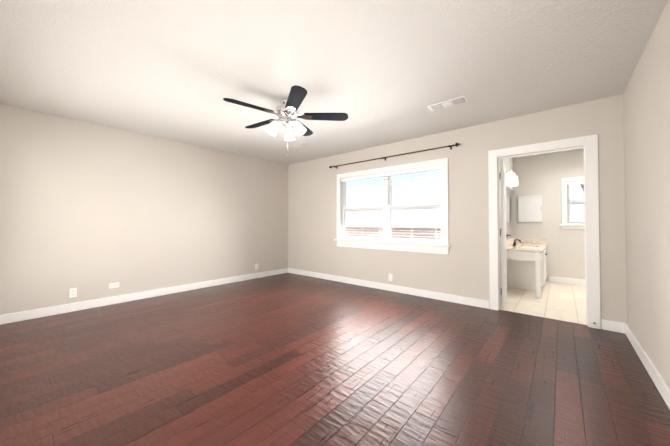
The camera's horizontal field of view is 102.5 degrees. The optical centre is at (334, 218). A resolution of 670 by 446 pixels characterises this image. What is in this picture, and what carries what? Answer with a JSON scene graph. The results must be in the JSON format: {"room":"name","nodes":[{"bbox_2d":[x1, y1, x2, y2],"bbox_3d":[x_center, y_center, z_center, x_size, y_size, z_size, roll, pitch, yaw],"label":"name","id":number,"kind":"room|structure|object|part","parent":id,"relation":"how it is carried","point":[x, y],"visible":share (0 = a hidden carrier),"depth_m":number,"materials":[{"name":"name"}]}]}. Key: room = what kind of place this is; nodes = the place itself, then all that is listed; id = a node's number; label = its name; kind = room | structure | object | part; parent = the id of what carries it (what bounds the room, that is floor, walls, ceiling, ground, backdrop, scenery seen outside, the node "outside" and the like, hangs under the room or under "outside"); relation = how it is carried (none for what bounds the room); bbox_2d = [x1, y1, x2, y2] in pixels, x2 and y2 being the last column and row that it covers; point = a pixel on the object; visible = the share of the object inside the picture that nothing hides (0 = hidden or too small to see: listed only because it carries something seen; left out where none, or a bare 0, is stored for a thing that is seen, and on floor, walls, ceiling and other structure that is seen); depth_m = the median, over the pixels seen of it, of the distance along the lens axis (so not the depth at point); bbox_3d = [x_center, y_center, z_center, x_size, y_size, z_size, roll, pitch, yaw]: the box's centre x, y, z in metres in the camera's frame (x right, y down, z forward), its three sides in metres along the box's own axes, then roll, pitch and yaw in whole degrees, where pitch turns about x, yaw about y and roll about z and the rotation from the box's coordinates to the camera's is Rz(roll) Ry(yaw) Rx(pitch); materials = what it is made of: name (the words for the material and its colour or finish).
{"room":"empty bedroom","nodes":[
{"label":"empty bedroom","id":0,"kind":"room"},
{"bbox_2d":[0,104,287,314],"bbox_3d":[-2.521,-0.032,4.461,0.120,2.440,4.640,-1,-1,40],"label":"wall","id":1,"kind":"structure","parent":0,"point":[90,211],"depth_m":3.78,"materials":[{"name":"paint"}]},
{"bbox_2d":[69,288,76,297],"bbox_3d":[-3.313,0.937,3.401,0.008,0.115,0.070,-1,-1,40],"label":"electrical outlet","id":2,"kind":"object","parent":1,"relation":"attached to","point":[72,292],"visible":1,"depth_m":3.40,"materials":[{"name":"white plastic"}]},
{"bbox_2d":[109,282,118,288],"bbox_3d":[-3.050,0.922,3.715,0.008,0.070,0.115,-1,-1,40],"label":"electrical outlet","id":3,"kind":"object","parent":1,"relation":"attached to","point":[113,285],"visible":1,"depth_m":3.71,"materials":[{"name":"white plastic"}]},
{"bbox_2d":[0,268,287,324],"bbox_3d":[-2.457,1.135,4.409,0.020,0.105,4.370,-1,-1,40],"label":"baseboard","id":4,"kind":"structure","parent":1,"relation":"attached to","point":[48,311],"depth_m":3.74,"materials":[{"name":"white wood"}]},
{"bbox_2d":[0,0,667,164],"bbox_3d":[0.496,-1.305,3.626,5.840,0.080,7.210,-1,-1,40],"label":"ceiling","id":5,"kind":"structure","parent":0,"point":[381,72],"depth_m":2.22,"materials":[{"name":"white paint"}]},
{"bbox_2d":[223,85,347,154],"bbox_3d":[-0.558,-0.976,2.921,1.247,0.599,1.265,-1,-1,40],"label":"fan","id":6,"kind":"object","parent":5,"relation":"hanging from","point":[287,112],"visible":1,"depth_m":2.86,"materials":[{"name":"black wood"}]},
{"bbox_2d":[290,143,306,147],"bbox_3d":[-0.620,-1.242,4.582,0.300,0.013,0.150,-1,-1,40],"label":"ceiling vent","id":7,"kind":"object","parent":5,"relation":"in","point":[298,145],"visible":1,"depth_m":4.55,"materials":[{"name":"white"}]},
{"bbox_2d":[427,96,468,110],"bbox_3d":[1.245,-1.267,2.978,0.400,0.015,0.170,-1,-1,40],"label":"ceiling vent","id":8,"kind":"object","parent":5,"relation":"in","point":[450,103],"visible":1,"depth_m":2.94,"materials":[{"name":"white metal"}]},
{"bbox_2d":[0,273,669,445],"bbox_3d":[0.496,1.205,3.587,5.840,0.060,7.210,-1,-1,40],"label":"floor","id":9,"kind":"structure","parent":0,"point":[287,359],"depth_m":2.00,"materials":[{"name":"brown wood"}]},
{"bbox_2d":[507,250,546,297],"bbox_3d":[3.369,0.855,4.720,0.546,0.675,1.542,-1,-1,40],"label":"bathroom vanity","id":10,"kind":"object","parent":9,"relation":"on","point":[526,263],"depth_m":4.48,"materials":[{"name":"painted wood"},{"name":"granite"}]},
{"bbox_2d":[507,242,546,249],"bbox_3d":[3.360,0.502,4.729,0.527,0.030,1.547,-1,-1,40],"label":"countertop","id":11,"kind":"structure","parent":10,"relation":"on","point":[518,245],"depth_m":4.73,"materials":[{"name":"beige stone"}]},
{"bbox_2d":[288,94,626,322],"bbox_3d":[1.169,-0.034,4.315,5.720,2.440,0.120,-1,-1,40],"label":"wall","id":12,"kind":"structure","parent":0,"point":[461,268],"depth_m":3.74,"materials":[{"name":"paint"}]},
{"bbox_2d":[288,268,488,308],"bbox_3d":[0.483,1.141,4.783,3.985,0.105,0.016,-1,-1,40],"label":"baseboard","id":13,"kind":"structure","parent":12,"relation":"attached to","point":[481,303],"depth_m":4.28,"materials":[{"name":"white wood"}]},
{"bbox_2d":[334,158,450,253],"bbox_3d":[0.853,-0.173,4.539,2.130,1.385,0.185,-1,-1,40],"label":"window","id":14,"kind":"structure","parent":12,"relation":"in","point":[443,247],"depth_m":4.45,"materials":[{"name":"white"}]},
{"bbox_2d":[341,165,441,243],"bbox_3d":[0.851,-0.200,4.537,1.882,1.147,0.064,-1,-1,40],"label":"window blinds","id":15,"kind":"object","parent":14,"relation":"attached to","point":[417,170],"visible":0.92,"depth_m":4.44,"materials":[{"name":"white plastic"}]},
{"bbox_3d":[0.892,-0.198,4.586,1.890,1.153,0.060,-1,-1,40],"label":"back window sash","id":16,"kind":"part","parent":14,"relation":"part of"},
{"bbox_2d":[329,143,459,168],"bbox_3d":[0.816,-1.007,4.481,2.415,0.061,0.100,-1,-1,40],"label":"curtain rod","id":17,"kind":"object","parent":12,"relation":"attached to","point":[450,146],"visible":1,"depth_m":4.23,"materials":[{"name":"black metal"}]},
{"bbox_2d":[488,134,600,328],"bbox_3d":[2.452,0.137,3.235,1.030,2.065,0.156,-1,-1,40],"label":"door frame","id":18,"kind":"structure","parent":12,"relation":"attached to","point":[588,144],"depth_m":2.98,"materials":[{"name":"white wood"}]},
{"bbox_2d":[500,159,510,307],"bbox_3d":[2.408,0.194,3.883,0.165,1.947,0.826,-1,-1,40],"label":"door","id":19,"kind":"structure","parent":18,"relation":"attached to","point":[503,232],"depth_m":3.54,"materials":[{"name":"white wood"}]},
{"bbox_2d":[499,158,513,273],"bbox_3d":[2.861,-0.029,4.650,0.120,2.440,2.570,-1,-1,40],"label":"wall","id":20,"kind":"structure","parent":0,"point":[508,162],"depth_m":4.85,"materials":[{"name":"paint"}]},
{"bbox_2d":[506,186,513,238],"bbox_3d":[3.171,-0.110,4.920,0.006,0.950,1.500,-1,-1,40],"label":"mirror","id":21,"kind":"object","parent":20,"relation":"attached to","point":[510,210],"visible":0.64,"depth_m":5.04,"materials":[{"name":"clear glass"}]},
{"bbox_2d":[507,238,514,245],"bbox_3d":[3.160,0.440,4.886,0.020,0.100,1.527,-1,-1,40],"label":"backsplash","id":22,"kind":"structure","parent":20,"relation":"attached to","point":[511,240],"depth_m":4.90,"materials":[{"name":"beige stone"}]},
{"bbox_2d":[506,170,517,185],"bbox_3d":[2.972,-0.700,4.561,0.177,0.240,0.700,-1,-1,40],"label":"sconce","id":23,"kind":"object","parent":20,"relation":"attached to","point":[511,178],"visible":0.85,"depth_m":4.36,"materials":[{"name":"white glass"}]},
{"bbox_2d":[513,150,584,281],"bbox_3d":[4.307,-0.023,5.036,1.600,2.440,0.120,-1,-1,40],"label":"wall","id":24,"kind":"structure","parent":0,"point":[542,175],"depth_m":5.10,"materials":[{"name":"paint"}]},
{"bbox_2d":[518,195,542,221],"bbox_3d":[3.851,-0.198,5.312,0.390,0.520,0.044,-1,-1,40],"label":"medicine cabinet","id":25,"kind":"object","parent":24,"relation":"attached to","point":[530,209],"visible":1,"depth_m":5.31,"materials":[{"name":"white"}]},
{"bbox_2d":[515,238,546,245],"bbox_3d":[3.851,0.447,5.315,0.527,0.100,0.020,-1,-1,40],"label":"backsplash","id":26,"kind":"structure","parent":24,"relation":"attached to","point":[538,242],"depth_m":5.22,"materials":[{"name":"beige stone"}]},
{"bbox_2d":[549,276,584,285],"bbox_3d":[4.462,1.141,4.798,1.000,0.105,0.016,-1,-1,40],"label":"baseboard","id":27,"kind":"structure","parent":24,"relation":"attached to","point":[567,280],"depth_m":4.94,"materials":[{"name":"white wood"}]},
{"bbox_2d":[560,176,584,228],"bbox_3d":[4.489,-0.287,4.845,0.680,0.947,0.185,-1,-1,40],"label":"window","id":28,"kind":"structure","parent":24,"relation":"in","point":[564,224],"depth_m":4.97,"materials":[{"name":"white"}]},
{"bbox_2d":[567,181,583,223],"bbox_3d":[4.487,-0.297,4.842,0.462,0.774,0.064,-1,-1,40],"label":"window blinds","id":29,"kind":"object","parent":28,"relation":"attached to","point":[576,183],"visible":0.48,"depth_m":4.91,"materials":[{"name":"white plastic"}]},
{"bbox_3d":[4.527,-0.295,4.890,0.470,0.780,0.054,-1,-1,40],"label":"bathroom window sash","id":30,"kind":"part","parent":28,"relation":"part of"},
{"bbox_2d":[623,0,669,387],"bbox_3d":[1.546,-0.087,0.969,0.120,2.440,4.520,-1,-1,40],"label":"wall","id":31,"kind":"structure","parent":0,"point":[646,109],"depth_m":1.96,"materials":[{"name":"paint"}]},
{"bbox_2d":[620,322,669,409],"bbox_3d":[1.541,1.082,1.053,0.020,0.105,4.370,-1,-1,40],"label":"baseboard","id":32,"kind":"structure","parent":31,"relation":"attached to","point":[661,385],"depth_m":1.99,"materials":[{"name":"white wood"}]},
{"label":"outside","id":33,"kind":"structure","parent":0,"visible":0},
{"bbox_3d":[20.687,1.950,24.211,70.000,0.100,55.460,-1,-1,40],"label":"ground","id":34,"kind":"structure","parent":33,"visible":0},
{"bbox_2d":[345,227,440,240],"bbox_3d":[5.132,0.915,5.693,42.000,1.375,0.350,-1,-1,40],"label":"fence","id":35,"kind":"object","parent":34,"relation":"on","point":[423,231],"depth_m":8.14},
{"bbox_2d":[345,199,583,227],"bbox_3d":[7.077,0.530,8.016,54.400,2.212,0.320,-1,-1,40],"label":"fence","id":36,"kind":"object","parent":34,"relation":"on","point":[421,215],"depth_m":11.28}
]}

